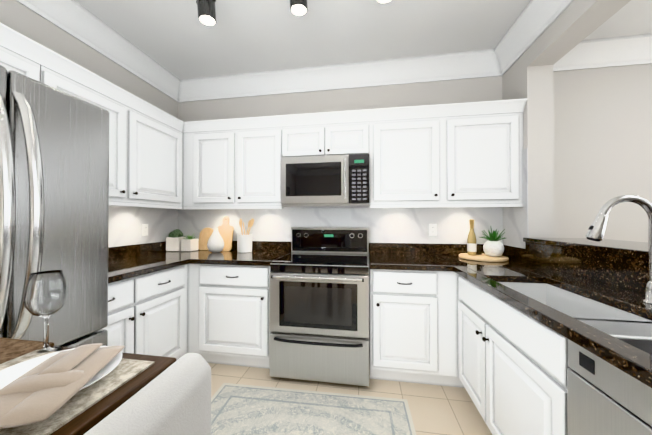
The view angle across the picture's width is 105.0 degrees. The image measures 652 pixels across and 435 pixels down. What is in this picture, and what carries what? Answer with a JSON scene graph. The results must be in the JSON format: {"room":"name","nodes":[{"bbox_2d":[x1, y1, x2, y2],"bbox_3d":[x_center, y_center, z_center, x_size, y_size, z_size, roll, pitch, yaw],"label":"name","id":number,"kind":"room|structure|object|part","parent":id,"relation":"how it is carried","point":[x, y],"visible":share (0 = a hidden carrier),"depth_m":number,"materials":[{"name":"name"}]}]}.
{"room":"kitchen and dining room","nodes":[
{"label":"kitchen and dining room","id":0,"kind":"room"},
{"bbox_2d":[0,0,177,117],"bbox_3d":[-2.205,-0.131,0.065,0.200,2.745,5.600,0,-1,9],"label":"wall","id":1,"kind":"structure","parent":0,"point":[23,20],"depth_m":1.83,"materials":[{"name":"beige paint"}]},
{"bbox_2d":[0,23,43,82],"bbox_3d":[-1.766,-0.741,1.145,0.328,0.385,0.531,0,-1,9],"label":"upper cabinet","id":2,"kind":"object","parent":1,"relation":"attached to","point":[21,54],"depth_m":1.29,"materials":[{"name":"white paint"}]},
{"bbox_2d":[44,47,131,202],"bbox_3d":[-1.684,-0.522,1.654,0.328,0.813,0.499,0,-1,9],"label":"upper cabinet","id":3,"kind":"object","parent":1,"relation":"attached to","point":[60,73],"depth_m":1.75,"materials":[{"name":"white paint"}]},
{"bbox_3d":[-0.013,-0.101,1.696,3.039,0.028,1.112,0,-1,9],"label":"light rail","id":4,"kind":"part","parent":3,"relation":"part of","materials":[{"name":"white paint"}]},
{"bbox_2d":[15,0,179,101],"bbox_3d":[-2.044,-1.413,0.052,0.126,0.180,5.600,0,-1,9],"label":"crown molding","id":5,"kind":"structure","parent":1,"relation":"attached to","point":[79,21],"depth_m":1.96,"materials":[{"name":"white wood"}]},
{"bbox_2d":[108,205,179,246],"bbox_3d":[-1.788,-0.090,2.039,0.006,0.900,1.530,0,-1,9],"label":"tile backsplash","id":6,"kind":"structure","parent":1,"relation":"attached to","point":[125,222],"depth_m":2.32,"materials":[{"name":"white tile"}]},
{"bbox_2d":[141,224,147,235],"bbox_3d":[-1.725,0.119,2.386,0.006,0.114,0.070,0,-1,9],"label":"outlet","id":7,"kind":"object","parent":6,"relation":"attached to","point":[142,229],"visible":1,"depth_m":2.37,"materials":[{"name":"white plastic"}]},
{"bbox_2d":[109,95,183,206],"bbox_3d":[-1.602,-0.517,2.176,0.328,0.813,0.558,0,-1,9],"label":"upper cabinet","id":8,"kind":"object","parent":1,"relation":"attached to","point":[157,136],"depth_m":2.12,"materials":[{"name":"white paint"}]},
{"bbox_2d":[208,363,491,434],"bbox_3d":[1.351,1.287,-0.512,7.400,0.100,6.000,0,-1,9],"label":"floor","id":9,"kind":"structure","parent":0,"point":[440,410],"depth_m":1.79,"materials":[{"name":"beige tile"}]},
{"bbox_2d":[0,65,108,347],"bbox_3d":[-1.458,0.369,0.909,0.950,1.762,0.690,0,-1,9],"label":"refrigerator","id":10,"kind":"object","parent":9,"relation":"on","point":[54,178],"visible":0.71,"depth_m":0.98,"materials":[{"name":"grey metal"}]},
{"bbox_2d":[50,347,175,434],"bbox_3d":[-0.791,0.776,0.003,0.720,0.930,1.250,0,-1,9],"label":"dining table","id":11,"kind":"object","parent":9,"relation":"on","point":[84,422],"visible":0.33,"depth_m":0.44,"materials":[{"name":"brown wood"}]},
{"bbox_2d":[0,338,53,363],"bbox_3d":[-0.933,0.390,0.082,0.330,0.164,1.154,0,-1,9],"label":"table runner","id":12,"kind":"object","parent":11,"relation":"on","point":[10,349],"visible":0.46,"depth_m":0.60,"materials":[{"name":"brown fabric"}]},
{"bbox_2d":[24,270,67,352],"bbox_3d":[-0.658,0.223,0.590,0.069,0.187,0.069,0,-1,9],"label":"wine glass","id":13,"kind":"object","parent":11,"relation":"on","point":[45,295],"visible":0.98,"depth_m":0.57,"materials":[{"name":"clear glass"}]},
{"bbox_2d":[0,350,154,434],"bbox_3d":[-0.562,0.312,0.339,0.315,0.004,0.460,0,-1,9],"label":"placemat","id":14,"kind":"object","parent":11,"relation":"on","point":[124,371],"visible":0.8,"depth_m":0.44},
{"bbox_2d":[0,346,121,390],"bbox_3d":[-0.514,0.300,0.466,0.210,0.018,0.210,0,-1,9],"label":"plate","id":15,"kind":"object","parent":14,"relation":"on","point":[8,375],"visible":0.19,"depth_m":0.49,"materials":[{"name":"white ceramic"}]},
{"bbox_2d":[0,343,124,428],"bbox_3d":[-0.470,0.277,0.430,0.126,0.034,0.220,0,-1,-14],"label":"napkin","id":16,"kind":"object","parent":15,"relation":"on","point":[46,389],"visible":1,"depth_m":0.40,"materials":[{"name":"fabric"}]},
{"bbox_2d":[103,276,138,353],"bbox_3d":[-1.568,0.818,1.476,0.609,0.876,0.394,0,-1,9],"label":"base cabinet","id":17,"kind":"object","parent":9,"relation":"on","point":[122,327],"depth_m":1.56,"materials":[{"name":"white paint"}]},
{"bbox_2d":[139,264,186,360],"bbox_3d":[-1.502,0.822,1.896,0.609,0.876,0.456,0,-1,9],"label":"base cabinet","id":18,"kind":"object","parent":9,"relation":"on","point":[163,293],"depth_m":1.86,"materials":[{"name":"white paint"}]},
{"bbox_2d":[187,264,270,368],"bbox_3d":[-0.759,0.826,2.352,0.758,0.876,0.608,0,-1,9],"label":"base cabinet","id":19,"kind":"object","parent":9,"relation":"on","point":[228,305],"depth_m":2.06,"materials":[{"name":"white paint"}]},
{"bbox_2d":[108,241,198,282],"bbox_3d":[-1.457,0.313,2.019,0.660,0.139,1.493,0,-1,9],"label":"countertop","id":20,"kind":"structure","parent":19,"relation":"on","point":[128,261],"depth_m":2.05,"materials":[{"name":"brown stone"}]},
{"bbox_2d":[166,229,185,250],"bbox_3d":[-1.586,0.237,2.655,0.152,0.229,0.157,0,-1,9],"label":"planter","id":21,"kind":"object","parent":20,"relation":"on","point":[173,239],"visible":0.98,"depth_m":2.58,"materials":[{"name":"white ceramic"}]},
{"bbox_3d":[-1.586,0.279,2.652,0.152,0.145,0.152,0,-1,9],"label":"pot","id":22,"kind":"part","parent":21,"relation":"part of","materials":[{"name":"white ceramic"}]},
{"bbox_2d":[181,234,198,251],"bbox_3d":[-1.429,0.258,2.633,0.130,0.185,0.124,0,-1,9],"label":"pot","id":23,"kind":"object","parent":20,"relation":"on","point":[189,244],"visible":1,"depth_m":2.58,"materials":[{"name":"white ceramic"}]},
{"bbox_2d":[198,228,212,249],"bbox_3d":[-1.293,0.231,2.714,0.175,0.243,0.060,0,-1,9],"label":"round cutting board","id":24,"kind":"object","parent":20,"relation":"on","point":[205,235],"visible":0.58,"depth_m":2.71,"materials":[{"name":"brown wood"}]},
{"bbox_2d":[207,228,223,252],"bbox_3d":[-1.114,0.228,2.532,0.160,0.245,0.160,0,-1,9],"label":"vase","id":25,"kind":"object","parent":20,"relation":"on","point":[215,243],"visible":1,"depth_m":2.48,"materials":[{"name":"white ceramic"}]},
{"bbox_2d":[218,217,233,250],"bbox_3d":[-1.077,0.172,2.667,0.185,0.360,0.080,0,-1,9],"label":"paddle cutting board","id":26,"kind":"object","parent":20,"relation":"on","point":[225,229],"visible":0.77,"depth_m":2.65,"materials":[{"name":"brown wood"}]},
{"bbox_2d":[192,241,291,265],"bbox_3d":[-0.725,0.316,2.338,0.685,0.139,0.636,0,-1,9],"label":"countertop","id":27,"kind":"structure","parent":19,"relation":"on","point":[263,253],"depth_m":2.30,"materials":[{"name":"brown stone"}]},
{"bbox_2d":[237,218,253,252],"bbox_3d":[-0.817,0.179,2.541,0.165,0.342,0.152,0,-1,9],"label":"utensil crock","id":28,"kind":"object","parent":27,"relation":"on","point":[244,242],"visible":1,"depth_m":2.49,"materials":[{"name":"white ceramic"}]},
{"bbox_2d":[211,383,415,434],"bbox_3d":[-0.228,1.245,0.898,1.340,0.008,1.830,0,-1,8],"label":"rug","id":29,"kind":"object","parent":9,"relation":"on","point":[238,409],"visible":1,"depth_m":1.59,"materials":[{"name":"grey fabric"}]},
{"bbox_2d":[84,353,210,434],"bbox_3d":[-0.466,0.749,0.260,0.450,0.987,0.500,0,-1,9],"label":"dining chair","id":30,"kind":"object","parent":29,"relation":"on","point":[174,398],"visible":1,"depth_m":0.38,"materials":[{"name":"grey fabric"}]},
{"bbox_2d":[269,227,368,385],"bbox_3d":[-0.015,0.679,2.165,0.762,1.164,0.728,0,-1,9],"label":"range","id":31,"kind":"object","parent":9,"relation":"on","point":[319,307],"visible":1,"depth_m":1.87,"materials":[{"name":"silver metal"}]},
{"bbox_3d":[-0.018,0.707,2.149,0.696,1.108,0.697,0,-1,9],"label":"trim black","id":32,"kind":"part","parent":31,"relation":"part of","materials":[{"name":"black plastic"}]},
{"bbox_3d":[-0.022,0.302,2.125,0.680,0.310,0.634,0,-1,9],"label":"handle","id":33,"kind":"part","parent":31,"relation":"part of","materials":[{"name":"silver metal"}]},
{"bbox_3d":[-0.018,0.472,2.151,0.752,0.710,0.584,0,-1,9],"label":"glass","id":34,"kind":"part","parent":31,"relation":"part of","materials":[{"name":"black glass"}]},
{"bbox_2d":[369,265,438,384],"bbox_3d":[0.613,0.824,2.135,0.479,0.876,0.608,0,-1,9],"label":"base cabinet","id":35,"kind":"object","parent":9,"relation":"on","point":[403,304],"depth_m":1.84,"materials":[{"name":"white paint"}]},
{"bbox_2d":[369,243,447,270],"bbox_3d":[0.648,0.314,2.120,0.555,0.139,0.636,0,-1,9],"label":"countertop","id":36,"kind":"structure","parent":35,"relation":"on","point":[387,256],"depth_m":2.24,"materials":[{"name":"brown stone"}]},
{"bbox_2d":[439,271,558,407],"bbox_3d":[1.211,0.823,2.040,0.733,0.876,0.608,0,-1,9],"label":"base cabinet","id":37,"kind":"object","parent":9,"relation":"on","point":[504,364],"depth_m":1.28,"materials":[{"name":"white paint"}]},
{"bbox_2d":[432,242,651,387],"bbox_3d":[1.057,0.383,0.833,0.657,0.410,3.048,0,-1,9],"label":"countertop","id":38,"kind":"structure","parent":37,"relation":"on","point":[590,301],"depth_m":1.20,"materials":[{"name":"brown stone"}]},
{"bbox_2d":[459,253,508,261],"bbox_3d":[1.320,0.334,2.109,0.356,0.024,0.356,0,-1,9],"label":"round tray","id":39,"kind":"object","parent":38,"relation":"on","point":[483,257],"visible":0.92,"depth_m":2.01,"materials":[{"name":"brown wood"}]},
{"bbox_2d":[467,219,476,254],"bbox_3d":[1.256,0.169,2.156,0.070,0.305,0.070,0,-1,9],"label":"champagne bottle","id":40,"kind":"object","parent":39,"relation":"on","point":[471,245],"visible":1,"depth_m":2.14,"materials":[{"name":"gold metal"}]},
{"bbox_2d":[477,244,481,254],"bbox_3d":[1.332,0.276,2.184,0.052,0.091,0.052,0,-1,9],"label":"jar","id":41,"kind":"object","parent":39,"relation":"on","point":[479,249],"visible":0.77,"depth_m":2.16,"materials":[{"name":"clear glass"}]},
{"bbox_2d":[480,226,504,256],"bbox_3d":[1.385,0.196,2.077,0.185,0.250,0.199,0,-1,9],"label":"potted plant","id":42,"kind":"object","parent":39,"relation":"on","point":[493,245],"visible":1,"depth_m":2.04,"materials":[{"name":"green plant"}]},
{"bbox_2d":[499,282,651,336],"bbox_3d":[1.025,0.482,1.013,0.378,0.215,0.943,0,-1,9],"label":"sink","id":43,"kind":"object","parent":38,"relation":"in","point":[607,317],"depth_m":1.14,"materials":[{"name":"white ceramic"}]},
{"bbox_2d":[586,195,651,303],"bbox_3d":[1.185,0.123,0.959,0.256,0.425,0.137,0,-1,9],"label":"faucet","id":44,"kind":"object","parent":38,"relation":"on","point":[596,230],"visible":1,"depth_m":0.99,"materials":[{"name":"silver metal"}]},
{"bbox_2d":[567,338,651,434],"bbox_3d":[1.008,0.809,0.457,0.582,0.872,0.598,0,-1,9],"label":"dishwasher","id":45,"kind":"object","parent":9,"relation":"on","point":[604,397],"visible":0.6,"depth_m":0.68,"materials":[{"name":"silver metal"}]},
{"bbox_2d":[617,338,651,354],"bbox_3d":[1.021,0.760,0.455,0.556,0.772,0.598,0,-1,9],"label":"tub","id":46,"kind":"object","parent":45,"relation":"in","point":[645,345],"depth_m":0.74,"materials":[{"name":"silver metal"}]},
{"bbox_2d":[76,0,651,79],"bbox_3d":[1.351,-1.558,-0.485,7.400,0.100,6.000,0,-1,9],"label":"ceiling","id":47,"kind":"structure","parent":0,"point":[179,39],"depth_m":1.98,"materials":[{"name":"paint"}]},
{"bbox_2d":[196,0,389,24],"bbox_3d":[-0.109,-1.384,1.480,2.000,0.211,0.228,0,-1,9],"label":"track light","id":48,"kind":"object","parent":47,"relation":"attached to","point":[206,9],"visible":1,"depth_m":1.58,"materials":[{"name":"metal"}]},
{"bbox_2d":[178,64,651,255],"bbox_3d":[1.805,-0.109,2.365,7.400,2.745,0.200,0,-1,9],"label":"wall","id":49,"kind":"structure","parent":0,"point":[602,136],"depth_m":2.20,"materials":[{"name":"beige paint"}]},
{"bbox_2d":[184,115,283,208],"bbox_3d":[-0.883,-0.514,2.526,1.022,0.813,0.328,0,-1,9],"label":"upper cabinet","id":50,"kind":"object","parent":49,"relation":"attached to","point":[229,163],"depth_m":2.36,"materials":[{"name":"white paint"}]},
{"bbox_3d":[-1.553,-0.888,1.399,0.052,0.085,2.155,0,-1,9],"label":"crown","id":51,"kind":"part","parent":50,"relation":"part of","materials":[{"name":"white paint"}]},
{"bbox_2d":[284,112,327,156],"bbox_3d":[-0.182,-0.729,2.416,0.398,0.385,0.328,0,-1,9],"label":"upper cabinet","id":52,"kind":"object","parent":49,"relation":"attached to","point":[306,134],"depth_m":2.25,"materials":[{"name":"white paint"}]},
{"bbox_2d":[176,207,499,253],"bbox_3d":[-0.023,-0.085,2.551,3.331,0.900,0.006,0,-1,9],"label":"tile backsplash","id":53,"kind":"structure","parent":49,"relation":"attached to","point":[396,225],"depth_m":2.48,"materials":[{"name":"white tile"}]},
{"bbox_2d":[429,224,436,235],"bbox_3d":[1.016,0.117,2.377,0.070,0.114,0.006,0,-1,9],"label":"outlet","id":54,"kind":"object","parent":53,"relation":"attached to","point":[430,229],"visible":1,"depth_m":2.38,"materials":[{"name":"white plastic"}]},
{"bbox_2d":[178,49,501,102],"bbox_3d":[-0.032,-1.390,2.504,3.331,0.180,0.126,0,-1,9],"label":"crown molding","id":55,"kind":"structure","parent":49,"relation":"attached to","point":[449,66],"depth_m":2.46,"materials":[{"name":"white wood"}]},
{"bbox_2d":[328,109,371,154],"bbox_3d":[0.209,-0.730,2.355,0.392,0.385,0.328,0,-1,9],"label":"upper cabinet","id":56,"kind":"object","parent":49,"relation":"attached to","point":[349,132],"depth_m":2.19,"materials":[{"name":"white paint"}]},
{"bbox_2d":[281,154,369,207],"bbox_3d":[0.011,-0.314,2.318,0.767,0.430,0.450,0,-1,9],"label":"microwave","id":57,"kind":"object","parent":56,"relation":"attached to","point":[333,181],"visible":1,"depth_m":2.14,"materials":[{"name":"silver metal"}]},
{"bbox_3d":[0.155,-0.326,2.089,0.020,0.330,0.042,0,-1,9],"label":"handle","id":58,"kind":"part","parent":57,"relation":"part of","materials":[{"name":"silver metal"}]},
{"bbox_2d":[369,104,447,206],"bbox_3d":[0.699,-0.516,2.275,0.601,0.813,0.328,0,-1,9],"label":"upper cabinet","id":59,"kind":"object","parent":49,"relation":"attached to","point":[408,161],"depth_m":2.11,"materials":[{"name":"white paint"}]},
{"bbox_2d":[444,99,526,206],"bbox_3d":[1.295,-0.517,2.180,0.607,0.813,0.328,0,-1,9],"label":"upper cabinet","id":60,"kind":"object","parent":49,"relation":"attached to","point":[457,155],"depth_m":2.02,"materials":[{"name":"white paint"}]},
{"bbox_3d":[0.077,-0.880,2.205,3.019,0.085,0.052,0,-1,9],"label":"crown","id":61,"kind":"part","parent":60,"relation":"part of","materials":[{"name":"white paint"}]},
{"bbox_2d":[553,33,651,71],"bbox_3d":[3.514,-1.395,1.941,3.489,0.180,0.126,0,-1,9],"label":"crown molding","id":62,"kind":"structure","parent":49,"relation":"attached to","point":[630,50],"depth_m":2.12,"materials":[{"name":"white wood"}]},
{"bbox_2d":[502,51,554,237],"bbox_3d":[1.684,-0.111,2.102,0.180,2.745,0.358,0,-1,9],"label":"wall","id":63,"kind":"structure","parent":0,"point":[533,85],"depth_m":1.93,"materials":[{"name":"beige paint"}]},
{"bbox_2d":[500,148,527,248],"bbox_3d":[1.591,-0.089,2.106,0.006,0.900,0.338,0,-1,9],"label":"tile backsplash","id":64,"kind":"structure","parent":63,"relation":"attached to","point":[514,220],"depth_m":2.07,"materials":[{"name":"white tile"}]},
{"bbox_2d":[494,0,573,75],"bbox_3d":[1.122,-1.418,-0.451,0.126,0.180,5.600,0,-1,9],"label":"crown molding","id":65,"kind":"structure","parent":63,"relation":"attached to","point":[534,21],"depth_m":1.85,"materials":[{"name":"white wood"}]},
{"bbox_2d":[527,0,630,66],"bbox_3d":[1.354,-1.347,0.040,0.180,0.313,3.842,0,-1,9],"label":"header beam","id":66,"kind":"structure","parent":0,"point":[573,25],"depth_m":1.60,"materials":[{"name":"beige paint"}]},
{"bbox_3d":[1.354,0.706,0.020,0.180,1.072,3.842,0,-1,9],"label":"wall","id":67,"kind":"structure","parent":0,"visible":0},
{"bbox_2d":[523,237,648,258],"bbox_3d":[1.463,0.152,0.008,0.480,0.032,3.841,0,-1,9],"label":"countertop","id":68,"kind":"structure","parent":67,"relation":"on","point":[630,248],"depth_m":1.41,"materials":[{"name":"brown stone"}]}
]}

